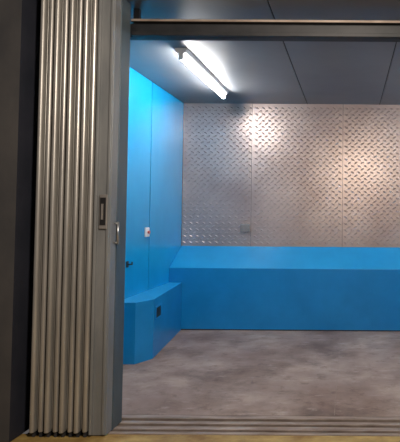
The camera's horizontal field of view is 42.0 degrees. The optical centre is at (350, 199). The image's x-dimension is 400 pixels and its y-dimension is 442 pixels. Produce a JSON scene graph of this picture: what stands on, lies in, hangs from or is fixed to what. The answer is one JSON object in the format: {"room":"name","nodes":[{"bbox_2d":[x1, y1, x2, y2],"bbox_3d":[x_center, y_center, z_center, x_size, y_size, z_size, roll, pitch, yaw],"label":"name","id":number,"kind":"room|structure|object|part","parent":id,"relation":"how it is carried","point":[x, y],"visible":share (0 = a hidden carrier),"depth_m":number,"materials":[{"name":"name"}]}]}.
{"room":"freight elevator lobby","nodes":[
{"label":"freight elevator lobby","id":0,"kind":"room"},
{"bbox_2d":[0,0,40,441],"bbox_3d":[-3.283,-0.172,3.121,2.431,3.300,0.270,0,-2,0],"label":"wall","id":1,"kind":"structure","parent":0,"point":[20,20],"depth_m":3.01,"materials":[{"name":"paint"}]},
{"bbox_2d":[124,67,183,298],"bbox_3d":[-2.251,0.067,4.867,0.120,2.950,2.974,0,-2,0],"label":"wall","id":2,"kind":"structure","parent":0,"point":[155,116],"depth_m":5.31,"materials":[{"name":"blue paint"}]},
{"bbox_2d":[145,227,149,236],"bbox_3d":[-2.174,0.352,5.161,0.038,0.100,0.090,0,-2,0],"label":"button","id":3,"kind":"object","parent":2,"relation":"attached to","point":[147,230],"visible":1,"depth_m":5.15,"materials":[{"name":"white plastic"}]},
{"bbox_2d":[10,434,399,441],"bbox_3d":[-0.010,1.453,0.003,9.000,0.095,6.100,0,-2,0],"label":"floor","id":4,"kind":"structure","parent":0,"point":[23,437],"depth_m":3.00,"materials":[{"name":"brown wood"}]},
{"bbox_2d":[122,330,399,416],"bbox_3d":[-0.006,1.605,4.773,4.390,0.100,2.864,0,-2,0],"label":"floor","id":5,"kind":"structure","parent":0,"point":[197,372],"depth_m":4.17,"materials":[{"name":"grey concrete"}]},
{"bbox_2d":[123,282,181,363],"bbox_3d":[-2.051,1.267,5.130,0.294,0.570,1.337,0,-2,0],"label":"box","id":6,"kind":"object","parent":5,"relation":"on","point":[152,317],"visible":0.88,"depth_m":4.64,"materials":[{"name":"blue paint"}]},
{"bbox_2d":[155,303,161,319],"bbox_3d":[-1.924,1.123,4.809,0.016,0.130,0.200,1,-2,-7],"label":"socket","id":7,"kind":"object","parent":6,"relation":"attached to","point":[158,306],"depth_m":4.81,"materials":[{"name":"black plastic"}]},
{"bbox_2d":[169,246,399,329],"bbox_3d":[-0.003,1.103,6.015,4.388,0.984,0.412,0,-2,0],"label":"ledge","id":8,"kind":"object","parent":5,"relation":"on","point":[224,287],"visible":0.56,"depth_m":5.81,"materials":[{"name":"blue paint"}]},
{"bbox_2d":[181,329,399,330],"bbox_3d":[-0.006,1.582,5.792,4.390,0.012,0.004,0,-2,0],"label":"baseboard","id":9,"kind":"structure","parent":8,"relation":"attached to","point":[181,329],"depth_m":5.79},
{"bbox_2d":[334,334,340,414],"bbox_3d":[-0.111,1.548,4.573,0.003,0.002,2.442,0,-2,0],"label":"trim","id":10,"kind":"structure","parent":5,"relation":"on","point":[340,334],"depth_m":4.17,"materials":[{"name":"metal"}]},
{"bbox_2d":[127,0,399,104],"bbox_3d":[0.015,-1.361,4.649,4.390,0.120,3.304,0,-2,0],"label":"ceiling","id":11,"kind":"structure","parent":0,"point":[253,72],"depth_m":4.51,"materials":[{"name":"paint"}]},
{"bbox_2d":[175,48,228,98],"bbox_3d":[-1.481,-1.252,4.918,0.110,0.100,1.450,0,-2,0],"label":"fluorescent light","id":12,"kind":"object","parent":11,"relation":"attached to","point":[184,54],"visible":1,"depth_m":4.70,"materials":[{"name":"white plastic"}]},
{"bbox_2d":[130,8,399,41],"bbox_3d":[0.194,-1.235,3.398,3.530,0.210,0.128,0,-2,0],"label":"track","id":13,"kind":"object","parent":11,"relation":"hanging from","point":[140,29],"visible":0.85,"depth_m":3.37,"materials":[{"name":"metal"}]},
{"bbox_2d":[29,0,130,436],"bbox_3d":[-1.745,0.068,3.153,0.493,2.853,0.252,0,-2,0],"label":"gate","id":14,"kind":"object","parent":13,"relation":"hanging from","point":[76,383],"visible":1,"depth_m":3.06,"materials":[{"name":"metal"}]},
{"bbox_3d":[-1.572,0.078,3.062,0.053,0.220,0.014,0,-2,0],"label":"lock plate","id":15,"kind":"part","parent":14,"relation":"part of","materials":[{"name":"grey metal"}]},
{"bbox_3d":[-1.577,0.068,3.174,0.102,2.848,0.210,0,-2,0],"label":"leading post","id":16,"kind":"part","parent":14,"relation":"part of","materials":[{"name":"grey metal"}]},
{"bbox_3d":[-1.517,0.218,3.114,0.034,0.145,0.014,0,-2,0],"label":"pull handle","id":17,"kind":"part","parent":14,"relation":"part of","materials":[{"name":"metal"}]},
{"bbox_2d":[181,103,399,246],"bbox_3d":[0.004,0.129,6.309,4.390,2.950,0.130,0,-2,0],"label":"wall","id":18,"kind":"structure","parent":0,"point":[300,175],"depth_m":6.27,"materials":[{"name":"metal"}]},
{"bbox_2d":[240,224,249,231],"bbox_3d":[-1.363,0.372,6.225,0.120,0.100,0.040,0,-2,0],"label":"wall socket","id":19,"kind":"object","parent":18,"relation":"attached to","point":[243,227],"visible":1,"depth_m":6.21,"materials":[{"name":"grey metal"}]},
{"bbox_3d":[-0.070,1.564,3.196,4.018,0.080,0.290,0,-2,0],"label":"door sill","id":20,"kind":"structure","parent":0,"visible":0},
{"bbox_2d":[108,415,399,435],"bbox_3d":[0.164,1.515,3.197,3.550,0.020,0.289,0,-2,0],"label":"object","id":21,"kind":"object","parent":20,"relation":"on","point":[130,424],"visible":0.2,"depth_m":3.20,"materials":[{"name":"metal"}]}
]}

